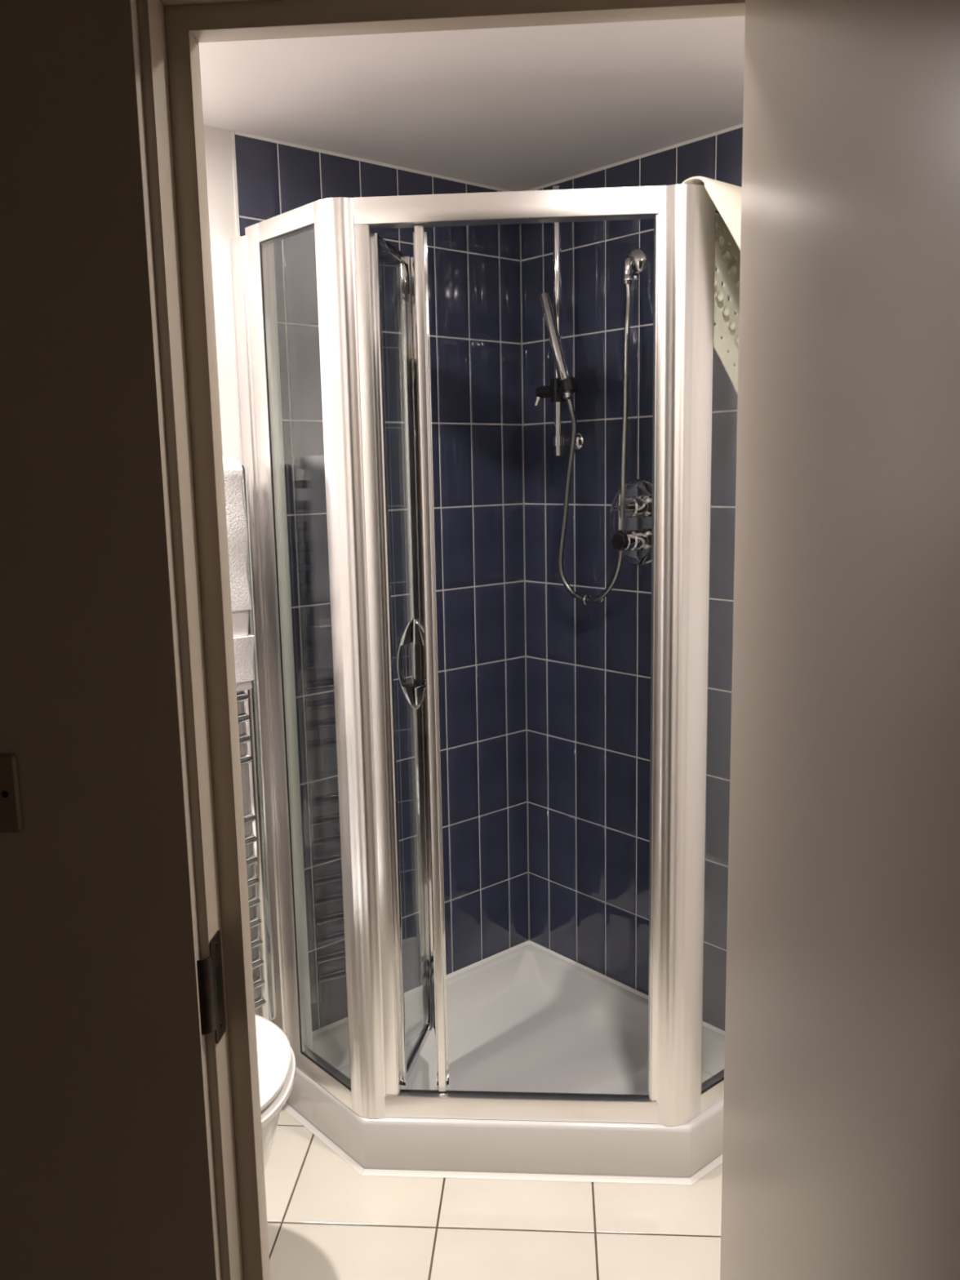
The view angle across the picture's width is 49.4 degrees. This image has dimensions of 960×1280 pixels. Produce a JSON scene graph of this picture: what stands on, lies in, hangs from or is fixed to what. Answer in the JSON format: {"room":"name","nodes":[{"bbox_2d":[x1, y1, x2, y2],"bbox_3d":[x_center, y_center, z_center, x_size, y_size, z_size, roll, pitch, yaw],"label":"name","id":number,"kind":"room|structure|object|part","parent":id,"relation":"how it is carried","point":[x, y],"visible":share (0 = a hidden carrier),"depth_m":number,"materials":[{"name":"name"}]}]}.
{"room":"hallway","nodes":[
{"label":"hallway","id":0,"kind":"room"},
{"bbox_2d":[0,0,222,1279],"bbox_3d":[-0.085,0.048,1.286,2.800,2.350,0.104,0,9,4],"label":"wall","id":1,"kind":"structure","parent":0,"point":[107,1166],"depth_m":1.26,"materials":[{"name":"brown paint"}]},
{"bbox_2d":[0,753,23,832],"bbox_3d":[-0.618,0.190,1.287,0.098,0.100,0.012,0,9,4],"label":"switch plate","id":2,"kind":"object","parent":1,"relation":"attached to","point":[11,807],"visible":1,"depth_m":1.28,"materials":[{"name":"brown metal"}]},
{"bbox_2d":[137,0,745,1279],"bbox_3d":[0.001,0.233,1.313,0.729,1.972,0.098,0,9,4],"label":"trim","id":3,"kind":"structure","parent":1,"relation":"attached to","point":[171,32],"depth_m":1.26,"materials":[{"name":"white wood"}]},
{"bbox_3d":[-0.344,0.453,1.348,0.014,0.142,0.054,3,10,23],"label":"strike plate","id":4,"kind":"part","parent":3,"relation":"part of","materials":[{"name":"brown metal"}]},
{"bbox_2d":[720,0,959,1279],"bbox_3d":[0.295,0.303,0.882,0.051,1.950,0.742,0,9,4],"label":"door","id":5,"kind":"structure","parent":1,"relation":"in","point":[841,1140],"depth_m":0.73,"materials":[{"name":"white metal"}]},
{"bbox_2d":[203,124,529,1031],"bbox_3d":[-0.465,0.004,2.350,1.492,2.110,0.124,-9,12,-40],"label":"wall","id":6,"kind":"structure","parent":0,"point":[474,273],"depth_m":2.53,"materials":[{"name":"tile"}]},
{"bbox_3d":[-0.480,-0.044,2.255,0.008,1.981,0.008,-9,12,-40],"label":"edge trim","id":7,"kind":"part","parent":6,"relation":"part of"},
{"bbox_2d":[236,463,277,1020],"bbox_3d":[-0.664,0.268,2.062,0.514,1.210,0.110,-9,12,-40],"label":"towel radiator","id":8,"kind":"object","parent":6,"relation":"attached to","point":[251,737],"visible":0.1,"depth_m":2.21,"materials":[{"name":"silver metal"}]},
{"bbox_2d":[222,456,254,691],"bbox_3d":[-0.643,-0.114,1.992,0.407,0.466,0.119,-9,12,-40],"label":"bath towel","id":9,"kind":"object","parent":8,"relation":"hanging from","point":[237,527],"visible":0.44,"depth_m":2.06,"materials":[{"name":"white fabric"}]},
{"bbox_3d":[-0.627,-0.191,1.959,0.404,0.303,0.062,-9,12,-40],"label":"pile panel","id":10,"kind":"part","parent":9,"relation":"part of","materials":[{"name":"white fabric"}]},
{"bbox_3d":[-0.609,0.059,1.985,0.407,0.089,0.026,-9,12,-40],"label":"pile panel","id":11,"kind":"part","parent":9,"relation":"part of","materials":[{"name":"white fabric"}]},
{"bbox_2d":[234,123,742,191],"bbox_3d":[0.119,-1.063,2.286,1.195,0.006,0.640,0,9,4],"label":"trim","id":12,"kind":"structure","parent":6,"relation":"attached to","point":[740,126],"depth_m":2.30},
{"bbox_2d":[199,15,745,191],"bbox_3d":[0.050,-1.042,1.895,2.280,0.080,1.674,0,9,4],"label":"ceiling","id":13,"kind":"structure","parent":0,"point":[513,108],"depth_m":1.91,"materials":[{"name":"white paint"}]},
{"bbox_2d":[264,1107,722,1279],"bbox_3d":[0.092,1.111,2.237,2.040,0.060,1.450,0,9,4],"label":"floor","id":14,"kind":"structure","parent":0,"point":[326,1220],"depth_m":1.99,"materials":[{"name":"beige tile"}]},
{"bbox_2d":[255,1014,295,1171],"bbox_3d":[-0.623,0.763,1.743,0.621,0.812,0.416,-1,9,-2],"label":"toilet","id":15,"kind":"object","parent":14,"relation":"on","point":[276,1056],"visible":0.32,"depth_m":1.73,"materials":[{"name":"white ceramic"}]},
{"bbox_3d":[-0.542,0.720,1.736,0.447,0.020,0.414,0,9,4],"label":"lid","id":16,"kind":"part","parent":15,"relation":"part of","materials":[{"name":"white ceramic"}]},
{"bbox_3d":[-0.538,0.744,1.740,0.451,0.016,0.424,0,9,4],"label":"seat","id":17,"kind":"part","parent":15,"relation":"part of","materials":[{"name":"white plastic"}]},
{"bbox_2d":[282,940,724,1184],"bbox_3d":[0.103,0.997,2.358,0.823,0.125,0.835,-9,12,-40],"label":"shower tray","id":18,"kind":"object","parent":14,"relation":"on","point":[526,1016],"visible":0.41,"depth_m":2.39,"materials":[{"name":"ceramic"}]},
{"bbox_2d":[231,183,724,1126],"bbox_3d":[0.074,0.072,2.113,1.143,1.794,0.282,0,9,4],"label":"shower enclosure","id":19,"kind":"object","parent":18,"relation":"on","point":[348,270],"visible":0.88,"depth_m":2.02,"materials":[{"name":"silver metal"}]},
{"bbox_3d":[-0.347,0.079,2.122,0.033,1.794,0.276,-9,12,-40],"label":"panel frame","id":20,"kind":"part","parent":19,"relation":"part of","materials":[{"name":"silver metal"}]},
{"bbox_3d":[-0.239,0.094,2.021,0.062,1.793,0.051,0,9,4],"label":"corner post","id":21,"kind":"part","parent":19,"relation":"part of","materials":[{"name":"silver metal"}]},
{"bbox_3d":[-0.156,0.051,2.225,0.032,0.195,0.036,1,9,11],"label":"pull handle","id":22,"kind":"part","parent":19,"relation":"part of","materials":[{"name":"silver metal"}]},
{"bbox_3d":[-0.121,0.052,2.218,0.032,0.195,0.036,1,9,11],"label":"pull handle","id":23,"kind":"part","parent":19,"relation":"part of","materials":[{"name":"silver metal"}]},
{"bbox_3d":[0.055,-0.772,1.863,0.560,0.046,0.044,0,9,4],"label":"header rail","id":24,"kind":"part","parent":19,"relation":"part of","materials":[{"name":"silver metal"}]},
{"bbox_3d":[0.084,0.955,2.129,0.567,0.048,0.017,0,9,4],"label":"threshold rail","id":25,"kind":"part","parent":19,"relation":"part of","materials":[{"name":"silver metal"}]},
{"bbox_3d":[0.372,0.089,1.978,0.062,1.793,0.051,0,9,4],"label":"corner post","id":26,"kind":"part","parent":19,"relation":"part of","materials":[{"name":"silver metal"}]},
{"bbox_3d":[0.493,0.073,2.063,0.276,1.794,0.033,-9,12,-40],"label":"panel frame","id":27,"kind":"part","parent":19,"relation":"part of","materials":[{"name":"silver metal"}]},
{"bbox_2d":[681,176,742,395],"bbox_3d":[0.499,-0.615,1.940,0.310,0.429,0.110,-9,12,-40],"label":"mat","id":28,"kind":"object","parent":19,"relation":"hanging from","point":[726,197],"visible":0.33,"depth_m":1.96,"materials":[{"name":"beige rubber"}]},
{"bbox_2d":[520,127,742,1031],"bbox_3d":[0.648,-0.004,2.265,0.124,2.110,1.472,-9,12,-40],"label":"wall","id":29,"kind":"structure","parent":0,"point":[588,667],"depth_m":2.56,"materials":[{"name":"tile"}]},
{"bbox_2d":[534,185,583,455],"bbox_3d":[0.206,-0.749,2.465,0.105,0.615,0.155,-6,10,-26],"label":"slide rail","id":30,"kind":"object","parent":29,"relation":"attached to","point":[555,391],"visible":0.61,"depth_m":2.47,"materials":[{"name":"silver metal"}]},
{"bbox_3d":[0.140,-0.580,2.533,0.015,0.023,0.010,0,9,4],"label":"lock lever","id":31,"kind":"part","parent":30,"relation":"part of","materials":[{"name":"silver metal"}]},
{"bbox_2d":[538,274,632,602],"bbox_3d":[0.261,-0.454,2.437,0.087,0.749,0.264,-9,12,-41],"label":"shower","id":32,"kind":"object","parent":30,"relation":"attached to","point":[544,298],"visible":0.95,"depth_m":2.43,"materials":[{"name":"silver metal"}]},
{"bbox_3d":[0.178,-0.688,2.440,0.025,0.248,0.098,-9,12,-41],"label":"handle","id":33,"kind":"part","parent":32,"relation":"part of","materials":[{"name":"silver metal"}]},
{"bbox_2d":[582,593,604,605],"bbox_3d":[0.273,-0.099,2.543,0.062,0.027,0.024,-9,12,-40],"label":"clip","id":34,"kind":"object","parent":29,"relation":"attached to","point":[585,596],"visible":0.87,"depth_m":2.53,"materials":[{"name":"silver metal"}]},
{"bbox_3d":[0.282,-0.101,2.551,0.036,0.024,0.024,-9,12,-40],"label":"clip arm","id":35,"kind":"part","parent":34,"relation":"part of","materials":[{"name":"silver metal"}]},
{"bbox_2d":[608,479,652,564],"bbox_3d":[0.368,-0.272,2.421,0.137,0.200,0.168,0,9,4],"label":"mixer valve","id":36,"kind":"object","parent":29,"relation":"attached to","point":[635,542],"visible":0.82,"depth_m":2.40,"materials":[{"name":"silver metal"}]},
{"bbox_3d":[0.311,-0.288,2.354,0.036,0.080,0.015,-9,12,-40],"label":"lever","id":37,"kind":"part","parent":36,"relation":"part of","materials":[{"name":"silver metal"}]},
{"bbox_3d":[0.327,-0.301,2.366,0.034,0.021,0.021,-9,12,-40],"label":"control stem","id":38,"kind":"part","parent":36,"relation":"part of","materials":[{"name":"silver metal"}]},
{"bbox_2d":[623,247,646,275],"bbox_3d":[0.339,-0.851,2.342,0.041,0.062,0.060,-9,12,-40],"label":"wall outlet","id":39,"kind":"object","parent":29,"relation":"attached to","point":[635,262],"visible":0.99,"depth_m":2.33,"materials":[{"name":"silver metal"}]}
]}

